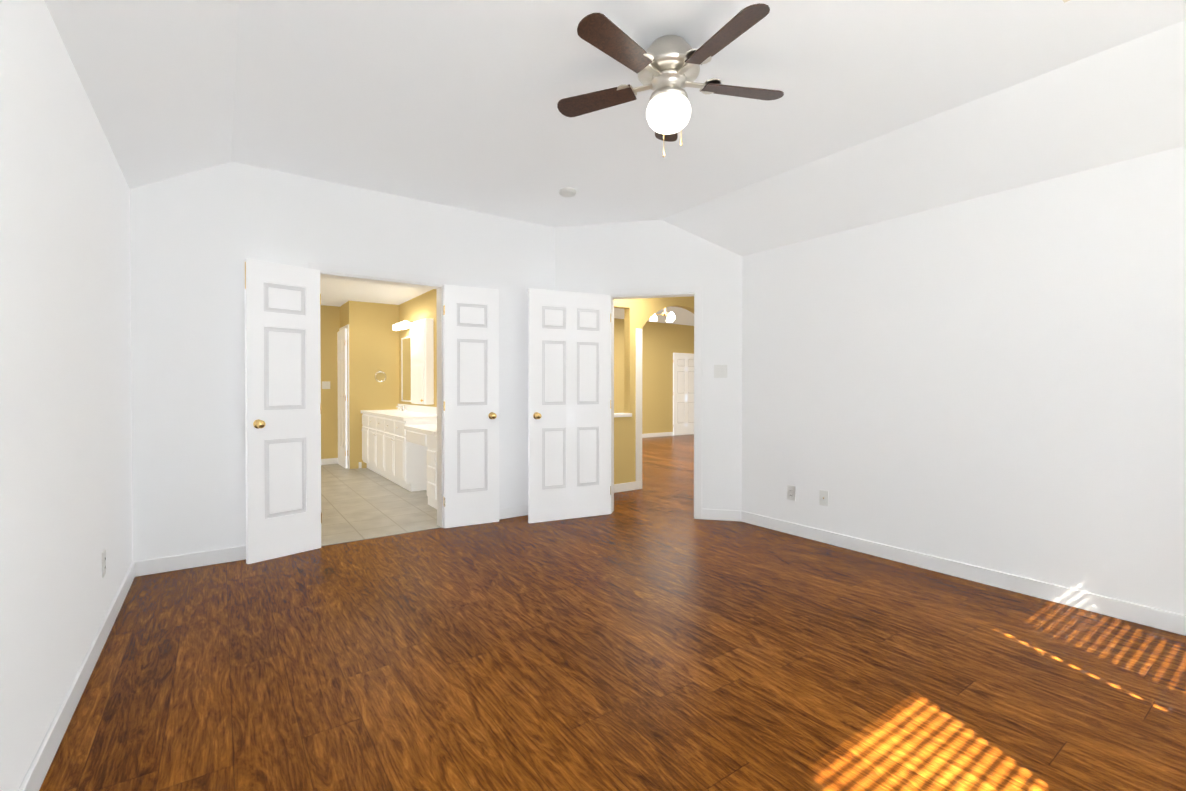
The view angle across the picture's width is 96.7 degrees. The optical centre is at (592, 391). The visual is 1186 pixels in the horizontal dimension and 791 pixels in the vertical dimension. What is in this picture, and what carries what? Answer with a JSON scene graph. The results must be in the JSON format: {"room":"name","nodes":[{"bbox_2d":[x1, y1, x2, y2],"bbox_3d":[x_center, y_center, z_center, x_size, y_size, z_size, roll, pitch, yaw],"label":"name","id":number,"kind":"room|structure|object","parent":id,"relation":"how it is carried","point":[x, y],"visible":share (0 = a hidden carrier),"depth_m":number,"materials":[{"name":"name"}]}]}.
{"room":"empty bedroom","nodes":[
{"label":"empty bedroom","id":0,"kind":"room"},
{"bbox_2d":[0,0,131,790],"bbox_3d":[-1.430,-0.324,1.133,0.120,3.000,5.440,0,1,-35],"label":"wall","id":1,"kind":"structure","parent":0,"point":[65,427],"depth_m":1.76,"materials":[{"name":"white paint"}]},
{"bbox_2d":[102,549,105,577],"bbox_3d":[-2.297,0.805,2.477,0.008,0.116,0.072,0,1,-35],"label":"electrical outlet plate","id":2,"kind":"object","parent":1,"relation":"attached to","point":[103,562],"visible":1,"depth_m":2.46,"materials":[{"name":"white plastic"}]},
{"bbox_2d":[320,305,339,458],"bbox_3d":[-4.389,-0.381,7.933,1.290,3.000,0.120,0,1,-35],"label":"wall","id":3,"kind":"structure","parent":0,"point":[329,315],"depth_m":8.10,"materials":[{"name":"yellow paint"}]},
{"bbox_2d":[322,381,329,388],"bbox_3d":[-4.087,-0.102,8.070,0.116,0.116,0.008,0,1,-35],"label":"switch plate","id":4,"kind":"object","parent":3,"relation":"attached to","point":[325,384],"visible":1,"depth_m":8.07,"materials":[{"name":"white plastic"}]},
{"bbox_2d":[321,458,337,464],"bbox_3d":[-4.402,1.070,7.857,1.173,0.090,0.016,0,1,-35],"label":"baseboard","id":5,"kind":"structure","parent":3,"relation":"attached to","point":[329,461],"depth_m":8.10,"materials":[{"name":"white paint"}]},
{"bbox_2d":[130,162,553,561],"bbox_3d":[-1.621,-0.350,4.257,3.180,3.000,0.120,0,1,-35],"label":"wall","id":6,"kind":"structure","parent":0,"point":[198,237],"depth_m":3.58,"materials":[{"name":"white paint"}]},
{"bbox_2d":[244,258,321,563],"bbox_3d":[-2.155,0.129,3.687,0.175,2.030,0.474,0,1,40],"label":"bathroom door","id":7,"kind":"structure","parent":6,"relation":"in","point":[283,408],"depth_m":3.66,"materials":[{"name":"white paint"}]},
{"bbox_2d":[309,262,449,527],"bbox_3d":[-1.678,0.099,4.212,1.060,2.103,0.137,0,1,-35],"label":"trim","id":8,"kind":"structure","parent":6,"relation":"attached to","point":[365,275],"depth_m":4.42,"materials":[{"name":"white paint"}]},
{"bbox_2d":[443,285,498,527],"bbox_3d":[-1.039,0.122,4.517,0.473,2.030,0.175,0,1,-29],"label":"bathroom door","id":9,"kind":"structure","parent":6,"relation":"in","point":[471,398],"depth_m":4.50,"materials":[{"name":"white paint"}]},
{"bbox_2d":[340,304,347,415],"bbox_3d":[-3.715,-0.382,7.993,0.120,3.000,0.540,0,1,-35],"label":"wall","id":10,"kind":"structure","parent":0,"point":[341,307],"depth_m":8.01,"materials":[{"name":"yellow paint"}]},
{"bbox_2d":[337,329,347,467],"bbox_3d":[-3.753,0.094,7.895,0.036,2.030,0.603,0,1,-35],"label":"bathroom door","id":11,"kind":"structure","parent":10,"relation":"in","point":[342,400],"depth_m":7.81,"materials":[{"name":"white paint"}]},
{"bbox_2d":[339,324,349,468],"bbox_3d":[-3.729,0.067,7.902,0.012,2.095,0.700,0,1,-35],"label":"door frame","id":12,"kind":"structure","parent":10,"relation":"attached to","point":[345,327],"depth_m":7.62,"materials":[{"name":"white paint"}]},
{"bbox_2d":[344,301,399,468],"bbox_3d":[-3.275,-0.381,7.864,0.690,3.000,0.120,0,1,-35],"label":"wall","id":13,"kind":"structure","parent":0,"point":[374,342],"depth_m":7.78,"materials":[{"name":"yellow paint"}]},
{"bbox_2d":[375,370,385,381],"bbox_3d":[-3.164,-0.235,7.839,0.160,0.180,0.050,0,1,-35],"label":"towel ring","id":14,"kind":"object","parent":13,"relation":"attached to","point":[379,371],"visible":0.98,"depth_m":7.84,"materials":[{"name":"silver metal"}]},
{"bbox_2d":[321,464,440,545],"bbox_3d":[-2.868,1.136,6.204,2.020,0.015,4.680,0,1,-35],"label":"floor","id":15,"kind":"structure","parent":0,"point":[357,504],"depth_m":5.19,"materials":[{"name":"beige tile"}]},
{"bbox_2d":[360,404,436,508],"bbox_3d":[-2.241,0.657,6.538,0.563,0.934,3.247,0,1,-35],"label":"bathroom vanity","id":16,"kind":"object","parent":15,"relation":"on","point":[399,445],"visible":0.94,"depth_m":6.10,"materials":[{"name":"white paint"}]},
{"bbox_2d":[396,289,435,406],"bbox_3d":[-2.225,-0.374,7.100,0.120,3.000,5.220,0,1,-35],"label":"wall","id":17,"kind":"structure","parent":0,"point":[423,306],"depth_m":7.19,"materials":[{"name":"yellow paint"}]},
{"bbox_2d":[393,321,415,330],"bbox_3d":[-2.700,-0.938,7.507,0.170,0.100,0.680,0,1,-35],"label":"sconce","id":18,"kind":"object","parent":17,"relation":"attached to","point":[403,326],"visible":0.96,"depth_m":7.39,"materials":[{"name":"white glass"}]},
{"bbox_2d":[401,336,410,401],"bbox_3d":[-2.635,-0.328,7.558,0.012,0.940,0.760,0,1,-35],"label":"bathroom mirror","id":19,"kind":"object","parent":17,"relation":"attached to","point":[405,369],"visible":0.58,"depth_m":7.67,"materials":[{"name":"clear glass"}]},
{"bbox_2d":[411,318,433,404],"bbox_3d":[-2.269,-0.388,6.923,0.148,1.090,0.620,0,1,-35],"label":"upper cabinet","id":20,"kind":"object","parent":17,"relation":"attached to","point":[422,361],"visible":1,"depth_m":6.71,"materials":[{"name":"white paint"}]},
{"bbox_2d":[436,289,436,406],"bbox_3d":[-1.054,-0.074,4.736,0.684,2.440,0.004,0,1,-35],"label":"wall","id":21,"kind":"structure","parent":0,"point":[436,289],"depth_m":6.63,"materials":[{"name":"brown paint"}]},
{"bbox_2d":[320,277,693,325],"bbox_3d":[1.707,-1.505,8.338,12.020,0.360,7.350,0,1,-35],"label":"ceiling","id":22,"kind":"structure","parent":0,"point":[337,292],"depth_m":7.19,"materials":[{"name":"white paint"}]},
{"bbox_2d":[650,308,674,322],"bbox_3d":[1.235,-1.409,8.792,0.452,0.460,0.437,0,1,-35],"label":"chandelier","id":23,"kind":"object","parent":22,"relation":"hanging from","point":[670,317],"visible":0.71,"depth_m":8.77,"materials":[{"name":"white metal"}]},
{"bbox_2d":[39,434,1185,790],"bbox_3d":[2.204,1.153,6.880,12.920,0.050,10.840,0,1,-35],"label":"floor","id":24,"kind":"structure","parent":0,"point":[653,634],"depth_m":2.19,"materials":[{"name":"brown wood"}]},
{"bbox_2d":[44,0,1185,256],"bbox_3d":[0.344,-1.379,2.380,4.368,0.472,5.280,0,1,-35],"label":"ceiling","id":25,"kind":"structure","parent":0,"point":[880,110],"depth_m":2.70,"materials":[{"name":"white paint"}]},
{"bbox_2d":[559,187,575,196],"bbox_3d":[-0.196,-1.551,4.104,0.132,0.036,0.132,0,1,-35],"label":"smoke detector","id":26,"kind":"object","parent":25,"relation":"attached to","point":[567,192],"visible":1,"depth_m":4.07,"materials":[{"name":"white plastic"}]},
{"bbox_2d":[557,3,783,156],"bbox_3d":[0.346,-1.318,2.344,1.067,0.473,1.051,0,1,-35],"label":"ceiling fan","id":27,"kind":"object","parent":25,"relation":"hanging from","point":[666,68],"visible":1,"depth_m":2.29,"materials":[{"name":"brown wood"}]},
{"bbox_2d":[554,220,741,510],"bbox_3d":[0.497,-0.356,4.920,1.877,3.000,0.120,0,0,14],"label":"wall","id":28,"kind":"structure","parent":0,"point":[596,259],"depth_m":4.74,"materials":[{"name":"white paint"}]},
{"bbox_2d":[528,288,610,522],"bbox_3d":[-0.199,0.121,4.737,0.791,2.030,0.175,0,1,-25],"label":"hall door","id":29,"kind":"structure","parent":28,"relation":"in","point":[569,405],"depth_m":4.71,"materials":[{"name":"white paint"}]},
{"bbox_2d":[18,505,1185,790],"bbox_3d":[0.341,1.118,2.399,4.226,0.095,5.206,0,1,-35],"label":"baseboard","id":30,"kind":"structure","parent":28,"relation":"attached to","point":[36,773],"depth_m":3.03,"materials":[{"name":"white paint"}]},
{"bbox_2d":[604,285,701,518],"bbox_3d":[0.557,0.093,4.909,0.905,2.103,0.150,0,0,14],"label":"trim","id":31,"kind":"structure","parent":28,"relation":"attached to","point":[695,291],"depth_m":4.75,"materials":[{"name":"white paint"}]},
{"bbox_2d":[714,365,726,377],"bbox_3d":[1.139,-0.184,4.699,0.116,0.116,0.008,0,0,14],"label":"light switch","id":32,"kind":"object","parent":28,"relation":"attached to","point":[720,371],"visible":1,"depth_m":4.70,"materials":[{"name":"white plastic"}]},
{"bbox_2d":[614,296,693,483],"bbox_3d":[3.202,-0.383,8.088,9.880,3.000,0.100,0,1,-35],"label":"wall","id":33,"kind":"structure","parent":0,"point":[662,343],"depth_m":6.16,"materials":[{"name":"yellow paint"}]},
{"bbox_2d":[614,328,688,492],"bbox_3d":[1.782,0.167,9.924,9.680,1.870,4.770,0,1,-35],"label":"trim","id":34,"kind":"structure","parent":33,"relation":"attached to","point":[630,486],"depth_m":6.12,"materials":[{"name":"white paint"}]},
{"bbox_2d":[673,353,693,434],"bbox_3d":[2.319,0.050,13.177,0.863,2.030,0.041,0,1,-35],"label":"door","id":35,"kind":"structure","parent":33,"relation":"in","point":[683,393],"depth_m":13.11,"materials":[{"name":"white paint"}]},
{"bbox_2d":[742,146,1185,614],"bbox_3d":[2.496,-0.341,3.098,0.120,3.000,4.110,0,1,-35],"label":"wall","id":36,"kind":"structure","parent":0,"point":[996,381],"depth_m":3.13,"materials":[{"name":"white paint"}]},
{"bbox_2d":[787,485,795,500],"bbox_3d":[1.603,0.815,4.258,0.008,0.116,0.072,0,1,-35],"label":"electrical outlet plate","id":37,"kind":"object","parent":36,"relation":"attached to","point":[791,492],"visible":1,"depth_m":4.25,"materials":[{"name":"white plastic"}]},
{"bbox_2d":[819,490,828,505],"bbox_3d":[1.763,0.812,4.028,0.012,0.116,0.072,0,1,-35],"label":"electrical outlet plate","id":38,"kind":"object","parent":36,"relation":"attached to","point":[823,497],"visible":1,"depth_m":4.03,"materials":[{"name":"white plastic"}]}
]}

